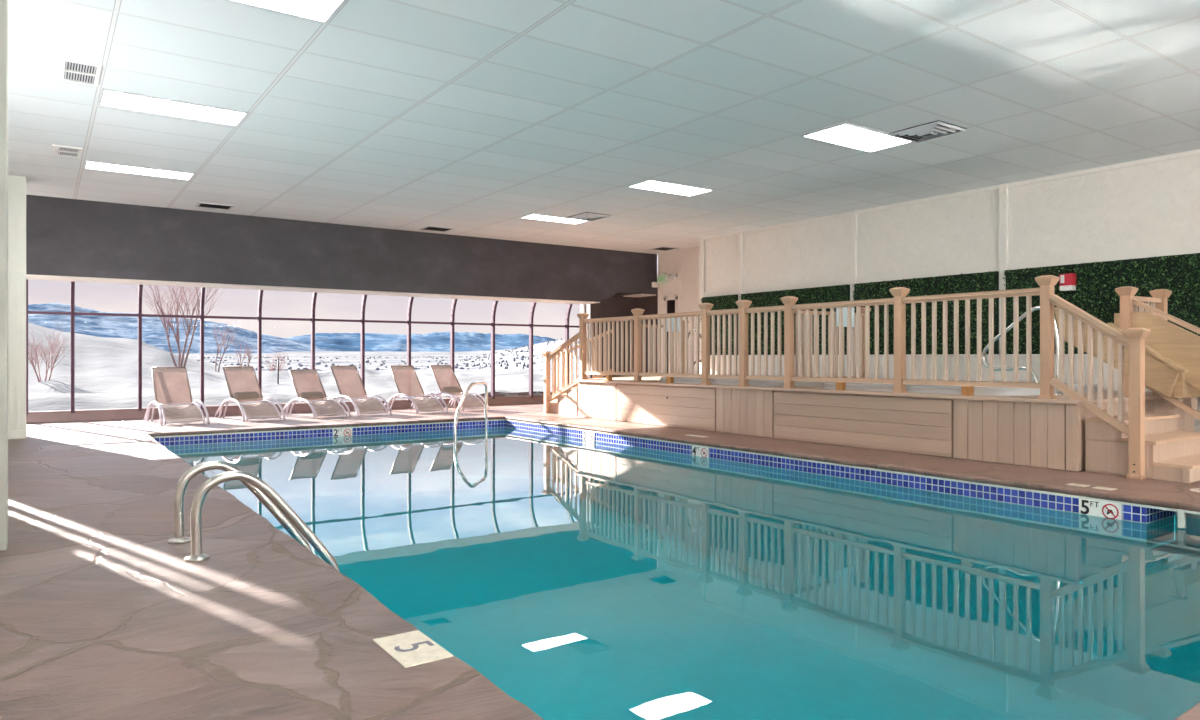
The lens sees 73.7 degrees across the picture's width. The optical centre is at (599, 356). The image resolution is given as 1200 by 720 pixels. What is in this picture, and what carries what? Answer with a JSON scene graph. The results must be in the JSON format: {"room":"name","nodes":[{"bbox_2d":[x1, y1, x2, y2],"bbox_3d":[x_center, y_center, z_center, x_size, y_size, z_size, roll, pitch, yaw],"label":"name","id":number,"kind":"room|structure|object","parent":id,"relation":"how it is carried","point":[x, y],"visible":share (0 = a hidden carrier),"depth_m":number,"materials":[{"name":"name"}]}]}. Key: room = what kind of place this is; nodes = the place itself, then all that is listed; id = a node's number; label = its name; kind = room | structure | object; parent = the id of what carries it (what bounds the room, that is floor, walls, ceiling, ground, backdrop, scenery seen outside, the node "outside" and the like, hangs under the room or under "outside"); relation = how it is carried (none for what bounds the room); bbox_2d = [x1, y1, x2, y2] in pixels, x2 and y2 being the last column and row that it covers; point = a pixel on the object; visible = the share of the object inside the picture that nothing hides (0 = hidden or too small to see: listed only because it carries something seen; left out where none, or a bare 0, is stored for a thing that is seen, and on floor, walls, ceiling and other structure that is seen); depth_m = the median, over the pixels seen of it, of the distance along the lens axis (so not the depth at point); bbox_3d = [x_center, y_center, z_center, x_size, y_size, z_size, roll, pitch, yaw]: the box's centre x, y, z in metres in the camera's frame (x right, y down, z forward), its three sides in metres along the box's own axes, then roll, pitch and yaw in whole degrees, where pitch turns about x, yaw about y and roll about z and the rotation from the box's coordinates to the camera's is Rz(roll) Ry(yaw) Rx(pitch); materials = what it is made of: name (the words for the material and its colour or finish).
{"room":"indoor swimming pool","nodes":[
{"label":"indoor swimming pool","id":0,"kind":"room"},
{"bbox_2d":[0,0,7,550],"bbox_3d":[-3.319,-0.608,4.095,0.460,3.215,0.205,0,0,-35],"label":"wall","id":1,"kind":"structure","parent":0,"point":[3,3],"depth_m":4.13,"materials":[{"name":"grey paint"}]},
{"bbox_2d":[8,175,25,430],"bbox_3d":[-7.532,-0.608,9.711,0.920,3.215,0.350,0,0,-35],"label":"wall","id":2,"kind":"structure","parent":0,"point":[20,181],"depth_m":9.79,"materials":[{"name":"paint"}]},
{"bbox_2d":[8,184,25,438],"bbox_3d":[-7.361,-0.550,9.605,0.760,3.100,0.020,0,0,-35],"label":"trim","id":3,"kind":"structure","parent":2,"relation":"attached to","point":[21,434],"depth_m":9.77,"materials":[{"name":"paint"}]},
{"bbox_2d":[26,395,552,422],"bbox_3d":[-4.936,0.917,14.886,11.110,0.165,0.190,0,0,-35],"label":"baseboard","id":4,"kind":"structure","parent":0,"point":[126,413],"depth_m":13.15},
{"bbox_2d":[26,195,656,301],"bbox_3d":[-3.862,-1.673,14.094,11.960,1.085,0.680,0,0,-35],"label":"wall","id":5,"kind":"structure","parent":0,"point":[65,236],"depth_m":13.00,"materials":[{"name":"grey paint"}]},
{"bbox_2d":[26,279,70,414],"bbox_3d":[-8.256,-0.340,11.986,0.614,2.432,0.943,0,0,-35],"label":"window","id":6,"kind":"structure","parent":5,"relation":"in","point":[27,311],"depth_m":12.14,"materials":[{"name":"brown metal"}]},
{"bbox_2d":[71,281,137,412],"bbox_3d":[-7.639,-0.340,12.418,0.942,2.432,0.943,0,0,-35],"label":"window","id":7,"kind":"structure","parent":5,"relation":"in","point":[73,313],"depth_m":12.47,"materials":[{"name":"brown metal"}]},
{"bbox_2d":[138,284,200,410],"bbox_3d":[-6.888,-0.340,12.944,0.942,2.432,0.943,0,0,-35],"label":"window","id":8,"kind":"structure","parent":5,"relation":"in","point":[140,289],"depth_m":13.00,"materials":[{"name":"brown metal"}]},
{"bbox_2d":[200,287,257,408],"bbox_3d":[-6.137,-0.340,13.470,0.942,2.432,0.943,0,0,-35],"label":"window","id":9,"kind":"structure","parent":5,"relation":"in","point":[202,299],"depth_m":13.53,"materials":[{"name":"brown metal"}]},
{"bbox_2d":[257,290,311,392],"bbox_3d":[-5.386,-0.340,13.995,0.942,2.432,0.943,0,0,-35],"label":"window","id":10,"kind":"structure","parent":5,"relation":"in","point":[260,297],"depth_m":14.05,"materials":[{"name":"brown metal"}]},
{"bbox_2d":[26,274,599,304],"bbox_3d":[-4.473,-1.121,13.684,10.470,0.018,0.650,0,0,-35],"label":"trim","id":11,"kind":"structure","parent":5,"relation":"attached to","point":[28,276],"depth_m":13.02,"materials":[{"name":"paint"}]},
{"bbox_2d":[311,292,361,368],"bbox_3d":[-4.634,-0.340,14.521,0.942,2.432,0.943,0,0,-35],"label":"window frame","id":12,"kind":"structure","parent":5,"relation":"in","point":[314,296],"depth_m":14.58,"materials":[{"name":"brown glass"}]},
{"bbox_2d":[361,295,407,386],"bbox_3d":[-3.883,-0.340,15.047,0.942,2.432,0.943,0,0,-35],"label":"window","id":13,"kind":"structure","parent":5,"relation":"in","point":[364,297],"depth_m":15.11,"materials":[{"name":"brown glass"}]},
{"bbox_2d":[407,297,451,401],"bbox_3d":[-3.132,-0.340,15.573,0.942,2.432,0.943,0,0,-35],"label":"window","id":14,"kind":"structure","parent":5,"relation":"in","point":[410,302],"depth_m":15.62,"materials":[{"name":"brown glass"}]},
{"bbox_2d":[450,299,491,397],"bbox_3d":[-2.381,-0.340,16.099,0.942,2.432,0.943,0,0,-35],"label":"window","id":15,"kind":"structure","parent":5,"relation":"in","point":[453,307],"depth_m":16.16,"materials":[{"name":"brown metal"}]},
{"bbox_2d":[491,301,530,398],"bbox_3d":[-1.630,-0.340,16.625,0.942,2.432,0.943,0,0,-35],"label":"window","id":16,"kind":"structure","parent":5,"relation":"in","point":[494,306],"depth_m":16.68,"materials":[{"name":"brown metal"}]},
{"bbox_2d":[529,302,566,397],"bbox_3d":[-0.878,-0.340,17.151,0.942,2.432,0.943,0,0,-35],"label":"window","id":17,"kind":"structure","parent":5,"relation":"in","point":[533,305],"depth_m":17.21,"materials":[{"name":"brown metal"}]},
{"bbox_2d":[0,403,1199,719],"bbox_3d":[0.900,1.150,7.345,12.100,0.300,19.200,0,0,-35],"label":"floor","id":18,"kind":"structure","parent":0,"point":[103,617],"depth_m":3.44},
{"bbox_2d":[149,453,168,457],"bbox_3d":[-4.466,1.000,8.104,0.140,0.008,0.360,0,0,-35],"label":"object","id":19,"kind":"structure","parent":18,"relation":"on","point":[159,455],"depth_m":8.09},
{"bbox_2d":[143,367,209,425],"bbox_3d":[-6.549,0.584,12.342,0.668,0.854,1.289,0,0,-40],"label":"sun lounger","id":20,"kind":"object","parent":18,"relation":"on","point":[171,385],"visible":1,"depth_m":12.41,"materials":[{"name":"grey"}]},
{"bbox_2d":[168,461,311,550],"bbox_3d":[-2.019,1.163,4.532,0.762,1.173,0.115,0,0,-35],"label":"grab rail","id":21,"kind":"object","parent":18,"relation":"on","point":[179,537],"visible":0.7,"depth_m":4.41,"materials":[{"name":"silver metal"}]},
{"bbox_2d":[214,366,285,421],"bbox_3d":[-5.715,0.584,13.023,1.289,0.854,0.668,0,0,45],"label":"sun lounger","id":22,"kind":"object","parent":18,"relation":"on","point":[242,382],"visible":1,"depth_m":13.07,"materials":[{"name":"brown"}]},
{"bbox_2d":[233,392,259,399],"bbox_3d":[-5.777,0.635,13.085,0.410,0.128,0.123,0,0,-45],"label":"pillow","id":23,"kind":"object","parent":22,"relation":"on","point":[236,395],"depth_m":13.05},
{"bbox_2d":[184,470,339,571],"bbox_3d":[-1.731,1.163,4.147,0.762,1.173,0.115,0,0,-35],"label":"grab rail","id":24,"kind":"object","parent":18,"relation":"on","point":[196,555],"visible":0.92,"depth_m":4.06,"materials":[{"name":"silver metal"}]},
{"bbox_2d":[280,369,350,417],"bbox_3d":[-4.879,0.613,13.693,1.289,0.794,0.668,0,0,44],"label":"sun lounger","id":25,"kind":"object","parent":18,"relation":"on","point":[307,383],"visible":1,"depth_m":13.74,"materials":[{"name":"brown"}]},
{"bbox_2d":[300,392,323,398],"bbox_3d":[-4.943,0.661,13.755,0.123,0.119,0.410,0,0,44],"label":"pillow","id":26,"kind":"object","parent":25,"relation":"on","point":[305,395],"depth_m":13.72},
{"bbox_2d":[330,366,391,415],"bbox_3d":[-4.321,0.584,14.169,1.289,0.854,0.668,0,0,44],"label":"sun lounger","id":27,"kind":"object","parent":18,"relation":"on","point":[348,380],"visible":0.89,"depth_m":14.22,"materials":[{"name":"brown"}]},
{"bbox_2d":[373,630,453,667],"bbox_3d":[-0.645,0.999,2.747,0.170,0.009,0.305,0,0,-35],"label":"depth marker","id":28,"kind":"object","parent":18,"relation":"on","point":[412,648],"depth_m":2.73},
{"bbox_2d":[384,365,447,413],"bbox_3d":[-3.428,0.584,14.746,0.668,0.854,1.289,0,0,-44],"label":"sun lounger","id":29,"kind":"object","parent":18,"relation":"on","point":[406,379],"visible":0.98,"depth_m":14.80,"materials":[{"name":"brown"}]},
{"bbox_2d":[430,365,489,411],"bbox_3d":[-2.784,0.584,15.318,1.289,0.854,0.668,0,0,42],"label":"sun lounger","id":30,"kind":"object","parent":18,"relation":"on","point":[445,377],"visible":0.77,"depth_m":15.38,"materials":[{"name":"brown"}]},
{"bbox_2d":[442,386,460,392],"bbox_3d":[-2.850,0.635,15.377,0.123,0.128,0.410,0,0,42],"label":"pillow","id":31,"kind":"object","parent":30,"relation":"on","point":[448,389],"depth_m":15.35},
{"bbox_2d":[541,332,578,412],"bbox_3d":[-0.668,0.288,13.908,0.151,1.424,1.090,0,0,-36],"label":"stair railing","id":32,"kind":"object","parent":18,"relation":"on","point":[548,355],"visible":0.94,"depth_m":14.02,"materials":[{"name":"brown wood"}]},
{"bbox_2d":[550,387,577,415],"bbox_3d":[-0.604,0.767,14.617,1.135,0.465,1.835,0,0,21],"label":"wooden steps","id":33,"kind":"structure","parent":18,"relation":"on","point":[566,403],"depth_m":13.81,"materials":[{"name":"brown wood"}]},
{"bbox_2d":[553,329,611,399],"bbox_3d":[-0.369,0.237,15.425,1.316,1.526,0.198,0,0,29],"label":"stair railing","id":34,"kind":"object","parent":18,"relation":"on","point":[587,375],"visible":0.31,"depth_m":15.46,"materials":[{"name":"brown wood"}]},
{"bbox_2d":[202,458,1199,719],"bbox_3d":[-0.393,1.800,7.565,5.795,1.500,11.085,0,0,-35],"label":"swimming pool","id":35,"kind":"object","parent":18,"relation":"in","point":[652,588],"visible":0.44,"depth_m":7.15,"materials":[{"name":"liquid"}]},
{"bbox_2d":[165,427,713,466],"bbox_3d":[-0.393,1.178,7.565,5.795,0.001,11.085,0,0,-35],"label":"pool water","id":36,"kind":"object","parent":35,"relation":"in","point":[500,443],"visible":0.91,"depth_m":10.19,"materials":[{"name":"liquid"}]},
{"bbox_2d":[378,458,557,492],"bbox_3d":[-2.009,1.800,12.140,2.175,0.800,1.715,0,0,-35],"label":"water reflection","id":37,"kind":"structure","parent":35,"relation":"in","point":[517,475],"depth_m":12.21,"materials":[{"name":"liquid"}]},
{"bbox_2d":[453,381,487,492],"bbox_3d":[-1.933,1.139,12.014,0.063,1.523,1.731,0,0,7],"label":"pool handrail","id":38,"kind":"object","parent":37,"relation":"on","point":[478,382],"visible":0.91,"depth_m":11.44,"materials":[{"name":"silver metal"}]},
{"bbox_2d":[154,420,1174,522],"bbox_3d":[-0.393,1.120,7.565,5.795,0.116,11.085,0,0,-35],"label":"pool tile border","id":39,"kind":"structure","parent":35,"relation":"attached to","point":[1055,502],"depth_m":8.50,"materials":[{"name":"blue tile"}]},
{"bbox_2d":[333,428,341,436],"bbox_3d":[-3.894,1.128,11.868,0.143,0.132,0.010,0,0,-35],"label":"tile","id":40,"kind":"structure","parent":39,"relation":"attached to","point":[336,432],"depth_m":11.87,"materials":[{"name":"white tile"}]},
{"bbox_2d":[342,428,351,435],"bbox_3d":[-3.774,1.128,11.949,0.143,0.132,0.015,0,0,-35],"label":"tile","id":41,"kind":"structure","parent":39,"relation":"attached to","point":[345,431],"depth_m":11.95,"materials":[{"name":"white tile"}]},
{"bbox_2d":[692,446,699,455],"bbox_3d":[1.145,1.128,9.533,0.010,0.132,0.143,0,0,-35],"label":"tile","id":42,"kind":"structure","parent":39,"relation":"attached to","point":[695,449],"depth_m":9.53,"materials":[{"name":"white tile"}]},
{"bbox_2d":[700,447,708,457],"bbox_3d":[1.226,1.128,9.413,0.015,0.132,0.143,0,0,-35],"label":"tile","id":43,"kind":"structure","parent":39,"relation":"attached to","point":[704,452],"depth_m":9.41,"materials":[{"name":"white tile"}]},
{"bbox_2d":[1079,498,1099,518],"bbox_3d":[3.645,1.128,5.962,0.010,0.132,0.143,0,0,-35],"label":"tile","id":44,"kind":"structure","parent":39,"relation":"attached to","point":[1087,508],"depth_m":5.96,"materials":[{"name":"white tile"}]},
{"bbox_2d":[1100,501,1121,521],"bbox_3d":[3.727,1.128,5.841,0.015,0.132,0.143,0,0,-35],"label":"tile","id":45,"kind":"structure","parent":39,"relation":"attached to","point":[1110,511],"depth_m":5.84,"materials":[{"name":"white tile"}]},
{"bbox_2d":[152,419,1199,514],"bbox_3d":[-0.598,1.056,7.422,5.295,0.017,11.085,0,0,-35],"label":"trim","id":46,"kind":"structure","parent":35,"relation":"attached to","point":[918,475],"depth_m":8.14,"materials":[{"name":"tile"}]},
{"bbox_2d":[575,377,1193,471],"bbox_3d":[2.930,0.690,11.689,3.510,0.620,9.210,0,0,-35],"label":"deck","id":47,"kind":"object","parent":18,"relation":"on","point":[1032,431],"visible":0.8,"depth_m":8.60,"materials":[{"name":"brown"}]},
{"bbox_2d":[642,320,688,376],"bbox_3d":[0.996,-0.102,12.563,0.936,0.965,0.140,0,0,-35],"label":"railing","id":48,"kind":"object","parent":47,"relation":"on","point":[683,321],"visible":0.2,"depth_m":12.65,"materials":[{"name":"brown wood"}]},
{"bbox_2d":[666,318,678,331],"bbox_3d":[1.156,-0.530,12.619,0.270,0.260,0.015,0,0,-35],"label":"sign","id":49,"kind":"object","parent":48,"relation":"attached to","point":[666,318],"visible":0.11,"depth_m":12.62,"materials":[{"name":"white"}]},
{"bbox_2d":[660,375,823,386],"bbox_3d":[2.436,0.342,11.777,2.240,0.076,2.600,0,0,-35],"label":"hot tub","id":50,"kind":"object","parent":47,"relation":"on","point":[716,381],"visible":0.33,"depth_m":10.68,"materials":[{"name":"plastic"}]},
{"bbox_2d":[577,275,1059,398],"bbox_3d":[1.885,-0.180,10.366,0.148,1.120,7.728,0,0,-35],"label":"deck railing","id":51,"kind":"object","parent":47,"relation":"on","point":[1046,283],"visible":1,"depth_m":9.42,"materials":[{"name":"brown wood"}]},
{"bbox_2d":[794,307,870,381],"bbox_3d":[2.950,-0.145,10.330,1.576,1.050,0.140,0,0,-35],"label":"railing","id":52,"kind":"object","parent":47,"relation":"on","point":[862,308],"visible":0.29,"depth_m":10.33,"materials":[{"name":"brown wood"}]},
{"bbox_2d":[836,307,853,326],"bbox_3d":[3.205,-0.527,10.452,0.360,0.265,0.015,0,0,-35],"label":"sign","id":53,"kind":"object","parent":52,"relation":"attached to","point":[844,308],"visible":0.59,"depth_m":10.44,"materials":[{"name":"white"}]},
{"bbox_2d":[822,380,1103,395],"bbox_3d":[4.156,0.342,9.319,2.240,0.076,2.440,0,0,-35],"label":"hot tub","id":54,"kind":"object","parent":47,"relation":"on","point":[937,389],"visible":0.52,"depth_m":8.36,"materials":[{"name":"plastic"}]},
{"bbox_2d":[982,306,1062,394],"bbox_3d":[4.345,-0.068,8.266,0.089,0.896,0.833,0,0,-35],"label":"handrail","id":55,"kind":"object","parent":47,"relation":"on","point":[1023,315],"visible":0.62,"depth_m":8.14,"materials":[{"name":"silver metal"}]},
{"bbox_2d":[1049,294,1150,479],"bbox_3d":[4.249,0.216,6.869,0.152,1.568,0.800,0,0,-33],"label":"stair railing","id":56,"kind":"object","parent":18,"relation":"on","point":[1133,339],"visible":1,"depth_m":6.78,"materials":[{"name":"brown wood"}]},
{"bbox_2d":[1092,486,1115,489],"bbox_3d":[3.836,1.000,6.080,0.100,0.008,0.140,0,0,-35],"label":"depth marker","id":57,"kind":"structure","parent":18,"relation":"on","point":[1097,487],"depth_m":6.06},
{"bbox_2d":[1054,286,1199,419],"bbox_3d":[5.794,0.155,7.869,1.320,1.690,1.953,0,0,-35],"label":"stair railing","id":58,"kind":"object","parent":18,"relation":"on","point":[1172,352],"visible":0.81,"depth_m":7.57,"materials":[{"name":"brown wood"}]},
{"bbox_2d":[1085,413,1199,482],"bbox_3d":[4.972,0.767,7.011,1.272,0.465,0.797,0,0,-35],"label":"wooden steps","id":59,"kind":"structure","parent":18,"relation":"on","point":[1171,454],"depth_m":6.83,"materials":[{"name":"brown wood"}]},
{"bbox_2d":[1178,509,1185,527],"bbox_3d":[3.996,1.110,5.493,0.042,0.120,0.035,0,0,-35],"label":"trim","id":60,"kind":"structure","parent":18,"relation":"attached to","point":[1181,515],"depth_m":5.48,"materials":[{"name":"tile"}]},
{"bbox_2d":[8,0,1199,255],"bbox_3d":[1.181,-2.315,6.943,12.300,0.200,18.220,0,0,-35],"label":"ceiling","id":61,"kind":"structure","parent":0,"point":[474,118],"depth_m":7.02,"materials":[{"name":"tile"}]},
{"bbox_2d":[52,144,81,157],"bbox_3d":[-5.720,-2.206,8.587,0.260,0.017,0.470,0,0,-35],"label":"ceiling vent","id":62,"kind":"object","parent":61,"relation":"in","point":[58,150],"visible":1,"depth_m":8.55,"materials":[{"name":"white plastic"}]},
{"bbox_2d":[55,56,101,85],"bbox_3d":[-4.040,-2.206,6.193,0.285,0.017,0.540,0,0,-35],"label":"ceiling vent","id":63,"kind":"object","parent":61,"relation":"in","point":[70,70],"visible":1,"depth_m":6.17,"materials":[{"name":"white plastic"}]},
{"bbox_2d":[84,160,194,180],"bbox_3d":[-5.445,-2.207,9.476,1.110,0.015,0.430,0,0,-35],"label":"recessed light","id":64,"kind":"object","parent":61,"relation":"in","point":[94,165],"visible":1,"depth_m":9.46,"materials":[{"name":"white plastic"}]},
{"bbox_2d":[99,88,248,126],"bbox_3d":[-3.778,-2.207,7.109,1.125,0.015,0.500,0,0,-35],"label":"recessed light","id":65,"kind":"object","parent":61,"relation":"in","point":[108,97],"visible":1,"depth_m":7.07,"materials":[{"name":"white plastic"}]},
{"bbox_2d":[196,202,233,209],"bbox_3d":[-5.634,-2.207,11.699,0.450,0.015,0.370,0,0,-35],"label":"ceiling vent","id":66,"kind":"object","parent":61,"relation":"in","point":[200,204],"visible":1,"depth_m":11.69,"materials":[{"name":"silver metal"}]},
{"bbox_2d":[228,0,346,23],"bbox_3d":[-2.113,-2.207,4.734,1.130,0.015,0.540,0,0,-35],"label":"recessed light","id":67,"kind":"object","parent":61,"relation":"in","point":[322,11],"visible":1,"depth_m":5.03,"materials":[{"name":"white plastic"}]},
{"bbox_2d":[420,226,453,231],"bbox_3d":[-2.812,-2.207,13.779,0.460,0.015,0.400,0,0,-35],"label":"ceiling vent","id":68,"kind":"object","parent":61,"relation":"in","point":[430,228],"visible":1,"depth_m":13.74,"materials":[{"name":"silver metal"}]},
{"bbox_2d":[520,213,586,223],"bbox_3d":[-0.720,-2.207,12.796,1.060,0.015,0.410,0,0,-35],"label":"recessed light","id":69,"kind":"object","parent":61,"relation":"in","point":[533,216],"visible":0.95,"depth_m":12.73,"materials":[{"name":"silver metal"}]},
{"bbox_2d":[567,212,610,220],"bbox_3d":[-0.176,-2.192,12.560,0.461,0.045,0.541,0,0,-35],"label":"ceiling vent","id":70,"kind":"object","parent":61,"relation":"in","point":[588,216],"visible":1,"depth_m":12.47,"materials":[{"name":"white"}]},
{"bbox_2d":[650,246,678,250],"bbox_3d":[1.300,-2.207,16.292,0.420,0.015,0.440,0,0,-35],"label":"ceiling vent","id":71,"kind":"object","parent":61,"relation":"in","point":[662,248],"visible":1,"depth_m":16.27,"materials":[{"name":"silver metal"}]},
{"bbox_2d":[627,179,713,196],"bbox_3d":[0.929,-2.207,10.459,1.080,0.015,0.490,0,0,-35],"label":"recessed light","id":72,"kind":"object","parent":61,"relation":"in","point":[651,184],"visible":1,"depth_m":10.43,"materials":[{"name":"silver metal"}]},
{"bbox_2d":[801,122,914,152],"bbox_3d":[2.609,-2.207,8.077,1.100,0.015,0.540,0,0,-35],"label":"recessed light","id":73,"kind":"object","parent":61,"relation":"in","point":[845,134],"visible":0.98,"depth_m":8.04,"materials":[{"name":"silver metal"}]},
{"bbox_2d":[889,120,966,142],"bbox_3d":[3.208,-2.192,7.832,0.481,0.045,0.531,0,0,-35],"label":"ceiling vent","id":74,"kind":"object","parent":61,"relation":"in","point":[935,129],"visible":1,"depth_m":7.77,"materials":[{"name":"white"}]},
{"bbox_2d":[580,287,657,378],"bbox_3d":[0.299,-0.375,17.636,1.480,2.750,1.750,0,0,-35],"label":"wall","id":75,"kind":"structure","parent":0,"point":[615,305],"depth_m":17.45,"materials":[{"name":"brown paint"}]},
{"bbox_2d":[565,304,578,384],"bbox_3d":[-0.322,-0.340,17.541,0.466,2.432,0.943,0,0,-35],"label":"window","id":76,"kind":"structure","parent":75,"relation":"in","point":[568,310],"depth_m":17.73,"materials":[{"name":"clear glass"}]},
{"bbox_2d":[623,294,655,296],"bbox_3d":[0.864,-1.335,17.421,0.400,0.020,0.650,0,0,-35],"label":"trim","id":77,"kind":"structure","parent":75,"relation":"attached to","point":[635,295],"depth_m":17.23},
{"bbox_2d":[658,247,699,373],"bbox_3d":[1.780,-0.608,16.201,0.700,3.215,2.300,0,0,-35],"label":"wall","id":78,"kind":"structure","parent":0,"point":[669,263],"depth_m":16.51,"materials":[{"name":"white paint"}]},
{"bbox_2d":[657,273,667,283],"bbox_3d":[1.336,-1.675,17.050,0.052,0.230,0.310,0,0,-35],"label":"exit sign","id":79,"kind":"object","parent":78,"relation":"attached to","point":[661,279],"visible":1,"depth_m":17.02,"materials":[{"name":"white"}]},
{"bbox_2d":[664,296,677,372],"bbox_3d":[1.524,-0.140,16.876,0.145,2.280,0.420,0,0,-35],"label":"door","id":80,"kind":"structure","parent":78,"relation":"in","point":[670,302],"depth_m":16.84,"materials":[{"name":"beige wood"}]},
{"bbox_2d":[680,250,699,319],"bbox_3d":[2.068,-0.608,16.037,0.015,3.215,1.500,0,0,-35],"label":"trim","id":81,"kind":"structure","parent":78,"relation":"attached to","point":[681,298],"depth_m":16.55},
{"bbox_2d":[705,154,1199,431],"bbox_3d":[6.381,-0.608,8.802,0.250,3.215,15.300,0,0,-35],"label":"wall","id":82,"kind":"structure","parent":0,"point":[1154,205],"depth_m":10.49,"materials":[{"name":"white paint"}]},
{"bbox_2d":[700,238,704,354],"bbox_3d":[1.908,-0.907,14.936,0.040,2.615,0.100,0,0,-35],"label":"trim","id":83,"kind":"structure","parent":82,"relation":"attached to","point":[702,242],"depth_m":14.90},
{"bbox_2d":[700,294,737,354],"bbox_3d":[2.157,-0.571,14.493,0.136,1.085,0.938,0,0,-35],"label":"wall panel","id":84,"kind":"object","parent":82,"relation":"attached to","point":[722,302],"visible":0.31,"depth_m":14.40,"materials":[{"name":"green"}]},
{"bbox_2d":[738,231,743,354],"bbox_3d":[2.488,-0.907,14.108,0.040,2.615,0.100,0,0,-35],"label":"trim","id":85,"kind":"structure","parent":82,"relation":"attached to","point":[740,233],"depth_m":14.09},
{"bbox_2d":[739,284,849,354],"bbox_3d":[3.129,-0.571,13.105,0.137,1.094,2.311,0,0,-35],"label":"wall panel","id":86,"kind":"object","parent":82,"relation":"attached to","point":[836,293],"visible":0.38,"depth_m":13.05,"materials":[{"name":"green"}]},
{"bbox_2d":[850,211,856,354],"bbox_3d":[3.853,-0.907,12.159,0.040,2.615,0.100,0,0,-35],"label":"trim","id":87,"kind":"structure","parent":82,"relation":"attached to","point":[853,216],"depth_m":12.13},
{"bbox_2d":[695,354,1151,391],"bbox_3d":[4.470,0.182,11.181,0.150,0.435,9.190,0,0,-35],"label":"trim","id":88,"kind":"structure","parent":82,"relation":"attached to","point":[973,357],"depth_m":10.72,"materials":[{"name":"wood"}]},
{"bbox_2d":[852,271,998,354],"bbox_3d":[4.476,-0.571,11.180,0.138,1.094,2.237,0,0,-35],"label":"wall panel","id":89,"kind":"object","parent":82,"relation":"attached to","point":[983,281],"visible":0.6,"depth_m":10.93,"materials":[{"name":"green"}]},
{"bbox_2d":[704,149,1199,296],"bbox_3d":[6.240,-1.660,8.758,0.030,1.110,15.190,0,0,-35],"label":"trim","id":90,"kind":"structure","parent":82,"relation":"attached to","point":[1190,249],"depth_m":10.45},
{"bbox_2d":[999,184,1007,353],"bbox_3d":[5.178,-0.907,10.267,0.040,2.615,0.100,0,0,-35],"label":"trim","id":91,"kind":"structure","parent":82,"relation":"attached to","point":[1003,190],"depth_m":10.26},
{"bbox_2d":[1002,253,1199,353],"bbox_3d":[6.581,-0.571,8.174,0.137,1.096,4.969,0,0,-35],"label":"wall panel","id":92,"kind":"object","parent":82,"relation":"attached to","point":[1095,293],"visible":0.47,"depth_m":9.20,"materials":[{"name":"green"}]},
{"bbox_2d":[1059,273,1076,290],"bbox_3d":[5.579,-0.890,9.534,0.124,0.200,0.160,0,0,-35],"label":"fire alarm","id":93,"kind":"object","parent":92,"relation":"attached to","point":[1066,281],"visible":1,"depth_m":9.49,"materials":[{"name":"red"}]},
{"label":"outside","id":94,"kind":"structure","parent":0,"visible":0},
{"bbox_2d":[287,332,556,351],"bbox_3d":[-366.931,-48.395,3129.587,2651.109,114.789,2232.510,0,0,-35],"label":"mountain","id":95,"kind":"structure","parent":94,"point":[435,341],"depth_m":2919.62},
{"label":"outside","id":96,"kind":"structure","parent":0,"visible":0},
{"bbox_2d":[28,303,336,352],"bbox_3d":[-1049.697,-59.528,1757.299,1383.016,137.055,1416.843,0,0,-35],"label":"mountain","id":97,"kind":"structure","parent":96,"point":[153,330],"depth_m":1755.77},
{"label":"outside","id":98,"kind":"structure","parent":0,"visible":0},
{"bbox_2d":[28,323,578,411],"bbox_3d":[-19.996,0.125,49.134,132.341,8.897,73.184,0,0,-35],"label":"snow ground","id":99,"kind":"structure","parent":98,"point":[106,369],"depth_m":22.00,"materials":[{"name":"snow"}]},
{"bbox_2d":[28,319,83,381],"bbox_3d":[-13.695,-0.215,19.704,1.207,1.724,1.531,0,0,27],"label":"bare shrub","id":100,"kind":"object","parent":99,"relation":"on","point":[57,342],"visible":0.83,"depth_m":19.71,"materials":[{"name":"red plant"}]},
{"bbox_2d":[131,284,225,366],"bbox_3d":[-15.412,-2.174,29.206,3.728,5.294,3.480,0,0,25],"label":"bare tree","id":101,"kind":"object","parent":99,"relation":"on","point":[177,337],"visible":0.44,"depth_m":29.27,"materials":[{"name":"brown plant"}]},
{"bbox_2d":[210,320,237,371],"bbox_3d":[-15.208,-0.518,32.412,1.444,2.355,1.038,0,0,30],"label":"bare tree","id":102,"kind":"object","parent":99,"relation":"on","point":[227,333],"visible":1,"depth_m":32.51,"materials":[{"name":"brown plant"}]},
{"bbox_2d":[231,339,255,365],"bbox_3d":[-24.616,-0.246,54.934,2.219,3.589,1.656,0,0,16],"label":"bare tree","id":103,"kind":"object","parent":99,"relation":"on","point":[245,350],"visible":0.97,"depth_m":54.90,"materials":[{"name":"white plant"}]},
{"bbox_2d":[262,346,291,371],"bbox_3d":[-26.229,0.644,64.750,2.619,4.345,3.039,0,0,30],"label":"bare tree","id":104,"kind":"object","parent":99,"relation":"on","point":[271,367],"visible":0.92,"depth_m":64.71,"materials":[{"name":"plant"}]},
{"bbox_2d":[476,391,551,396],"bbox_3d":[-5.253,2.923,75.338,15.624,2.817,16.564,0,0,-5],"label":"brush","id":105,"kind":"object","parent":99,"relation":"on","point":[497,394],"visible":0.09,"depth_m":75.72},
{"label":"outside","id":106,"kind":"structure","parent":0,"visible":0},
{"bbox_2d":[174,339,578,371],"bbox_3d":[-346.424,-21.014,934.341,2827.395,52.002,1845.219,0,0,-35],"label":"ground","id":107,"kind":"structure","parent":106,"point":[292,355],"depth_m":542.32,"materials":[{"name":"snow"}]},
{"bbox_2d":[197,345,533,370],"bbox_3d":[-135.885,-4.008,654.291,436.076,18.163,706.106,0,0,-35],"label":"shrubs","id":108,"kind":"object","parent":107,"relation":"on","point":[522,356],"visible":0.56,"depth_m":440.69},
{"bbox_2d":[474,338,578,368],"bbox_3d":[-2.155,-9.863,434.156,267.554,29.136,331.686,0,0,-35],"label":"conifers","id":109,"kind":"object","parent":107,"relation":"on","point":[507,365],"visible":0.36,"depth_m":324.86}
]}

